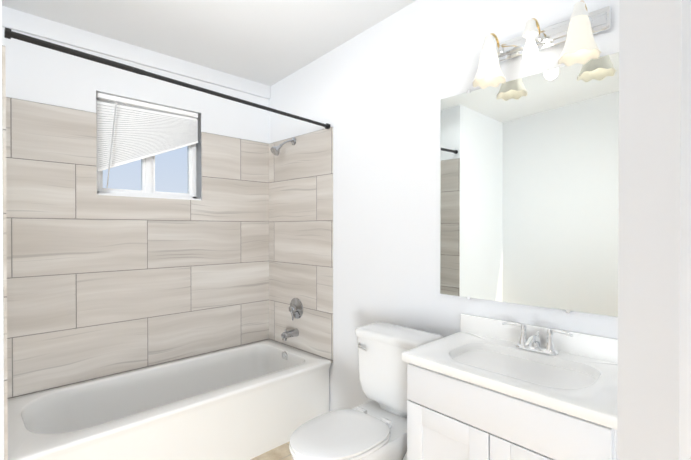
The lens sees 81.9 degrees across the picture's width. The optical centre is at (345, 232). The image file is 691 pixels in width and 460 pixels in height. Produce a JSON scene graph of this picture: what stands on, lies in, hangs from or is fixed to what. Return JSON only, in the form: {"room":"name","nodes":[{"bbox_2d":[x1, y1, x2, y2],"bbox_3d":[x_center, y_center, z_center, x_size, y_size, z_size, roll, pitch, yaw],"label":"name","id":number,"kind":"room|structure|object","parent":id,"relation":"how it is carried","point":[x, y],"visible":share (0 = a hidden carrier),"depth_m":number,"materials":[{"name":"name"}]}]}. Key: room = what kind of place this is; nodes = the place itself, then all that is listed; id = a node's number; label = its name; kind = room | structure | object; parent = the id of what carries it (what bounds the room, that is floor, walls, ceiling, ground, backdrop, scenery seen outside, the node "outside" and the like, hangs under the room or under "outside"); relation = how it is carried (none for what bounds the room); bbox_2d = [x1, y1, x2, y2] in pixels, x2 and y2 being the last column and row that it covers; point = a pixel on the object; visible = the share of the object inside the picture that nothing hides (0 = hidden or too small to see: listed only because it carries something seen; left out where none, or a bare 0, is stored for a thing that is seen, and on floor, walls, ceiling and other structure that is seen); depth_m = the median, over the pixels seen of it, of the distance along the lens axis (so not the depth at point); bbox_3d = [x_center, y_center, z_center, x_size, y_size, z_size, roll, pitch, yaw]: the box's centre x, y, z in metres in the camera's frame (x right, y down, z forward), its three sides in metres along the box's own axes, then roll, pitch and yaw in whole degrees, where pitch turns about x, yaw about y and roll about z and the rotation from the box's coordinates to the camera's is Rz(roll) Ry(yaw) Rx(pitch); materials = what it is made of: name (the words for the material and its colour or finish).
{"room":"bathroom","nodes":[
{"label":"bathroom","id":0,"kind":"room"},
{"bbox_2d":[0,0,3,459],"bbox_3d":[-1.903,-0.209,1.435,0.960,3.050,0.764,0,1,-45],"label":"wall","id":1,"kind":"structure","parent":0,"point":[1,330],"depth_m":1.50,"materials":[{"name":"white paint"}]},
{"bbox_2d":[2,45,7,459],"bbox_3d":[-1.554,0.094,1.775,0.010,1.598,0.754,0,1,-45],"label":"wall tiles","id":2,"kind":"structure","parent":1,"relation":"attached to","point":[4,253],"depth_m":1.51,"materials":[{"name":"beige tile"}]},
{"bbox_2d":[2,27,268,198],"bbox_3d":[-1.606,-0.215,2.372,3.000,3.050,0.150,0,1,-45],"label":"wall","id":3,"kind":"structure","parent":0,"point":[38,74],"depth_m":2.45,"materials":[{"name":"white paint"}]},
{"bbox_2d":[2,6,270,98],"bbox_3d":[-1.218,-1.133,2.629,1.702,0.120,0.022,0,1,-45],"label":"trim","id":4,"kind":"structure","parent":3,"relation":"attached to","point":[20,21],"depth_m":2.46,"materials":[{"name":"white paint"}]},
{"bbox_2d":[6,97,268,398],"bbox_3d":[-1.222,0.088,2.642,1.702,1.598,0.010,0,1,-45],"label":"wall tile","id":5,"kind":"structure","parent":3,"relation":"attached to","point":[99,286],"depth_m":2.44,"materials":[{"name":"beige tile"}]},
{"bbox_2d":[96,98,200,199],"bbox_3d":[-1.303,-0.536,2.654,0.648,0.623,0.123,0,1,-45],"label":"window","id":6,"kind":"structure","parent":3,"relation":"in","point":[147,190],"depth_m":2.67,"materials":[{"name":"white plastic"}]},
{"bbox_2d":[96,93,197,187],"bbox_3d":[-1.276,-0.558,2.626,0.626,0.571,0.048,0,1,-45],"label":"window blind","id":7,"kind":"object","parent":6,"relation":"attached to","point":[126,134],"visible":0.94,"depth_m":2.56,"materials":[{"name":"white plastic"}]},
{"bbox_2d":[2,0,415,85],"bbox_3d":[-0.207,-1.382,0.809,3.400,0.480,4.500,0,1,-45],"label":"ceiling","id":8,"kind":"structure","parent":0,"point":[269,42],"depth_m":2.35,"materials":[{"name":"white paint"}]},
{"bbox_2d":[250,441,292,459],"bbox_3d":[-0.207,1.351,0.828,3.400,0.060,4.500,0,1,-45],"label":"floor","id":9,"kind":"structure","parent":0,"point":[281,452],"depth_m":2.35,"materials":[{"name":"tile"}]},
{"bbox_2d":[7,339,330,459],"bbox_3d":[-0.952,1.091,2.376,1.676,0.437,0.751,0,1,-45],"label":"bathtub","id":10,"kind":"object","parent":9,"relation":"on","point":[249,401],"visible":1,"depth_m":2.27,"materials":[{"name":"white ceramic"}]},
{"bbox_2d":[289,322,442,459],"bbox_3d":[0.076,0.911,1.851,0.756,0.805,0.428,0,1,-45],"label":"toilet","id":11,"kind":"object","parent":9,"relation":"on","point":[375,428],"visible":0.92,"depth_m":1.88,"materials":[{"name":"white ceramic"}]},
{"bbox_2d":[402,313,617,459],"bbox_3d":[0.666,0.856,1.552,0.555,0.918,0.775,0,1,-45],"label":"bathroom vanity","id":12,"kind":"object","parent":9,"relation":"on","point":[481,388],"visible":0.96,"depth_m":1.47,"materials":[{"name":"white paint"}]},
{"bbox_2d":[269,0,618,459],"bbox_3d":[0.932,-0.211,1.779,0.150,3.050,4.264,0,1,-45],"label":"wall","id":13,"kind":"structure","parent":0,"point":[373,96],"depth_m":2.30,"materials":[{"name":"white paint"}]},
{"bbox_2d":[269,127,332,362],"bbox_3d":[-0.352,0.086,2.965,0.010,1.598,0.754,0,1,-45],"label":"wall tiles","id":14,"kind":"structure","parent":13,"relation":"attached to","point":[301,219],"depth_m":2.91,"materials":[{"name":"beige tile"}]},
{"bbox_2d":[4,27,329,128],"bbox_3d":[-0.713,-0.743,2.121,1.681,0.095,0.038,0,1,-45],"label":"curtain rod","id":15,"kind":"object","parent":14,"relation":"attached to","point":[9,33],"visible":0.98,"depth_m":1.83,"materials":[{"name":"black metal"}]},
{"bbox_2d":[270,137,295,155],"bbox_3d":[-0.457,-0.631,2.917,0.200,0.158,0.074,0,1,-45],"label":"shower head","id":16,"kind":"object","parent":14,"relation":"attached to","point":[275,150],"visible":1,"depth_m":2.88},
{"bbox_2d":[281,328,298,340],"bbox_3d":[-0.411,0.750,2.929,0.131,0.084,0.060,0,1,-45],"label":"tub spout","id":17,"kind":"object","parent":14,"relation":"attached to","point":[286,334],"visible":1,"depth_m":2.91,"materials":[{"name":"silver metal"}]},
{"bbox_2d":[289,298,302,320],"bbox_3d":[-0.388,0.570,2.951,0.065,0.156,0.156,0,1,-45],"label":"tub valve","id":18,"kind":"object","parent":14,"relation":"attached to","point":[296,308],"visible":1,"depth_m":2.94,"materials":[{"name":"silver metal"}]},
{"bbox_2d":[440,52,618,316],"bbox_3d":[0.784,-0.184,1.815,0.009,1.042,0.804,0,1,-45],"label":"mirror","id":19,"kind":"object","parent":13,"relation":"attached to","point":[529,190],"visible":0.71,"depth_m":1.76,"materials":[{"name":"clear glass"}]},
{"bbox_2d":[472,0,611,88],"bbox_3d":[0.788,-0.783,1.668,0.204,0.237,0.514,0,1,-45],"label":"vanity light","id":20,"kind":"object","parent":13,"relation":"attached to","point":[578,30],"visible":1,"depth_m":1.64,"materials":[{"name":"white glass"}]},
{"bbox_2d":[617,0,690,459],"bbox_3d":[0.856,-0.206,1.004,1.048,3.050,0.080,0,1,-45],"label":"wall","id":21,"kind":"structure","parent":0,"point":[654,313],"depth_m":0.64,"materials":[{"name":"white paint"}]}
]}

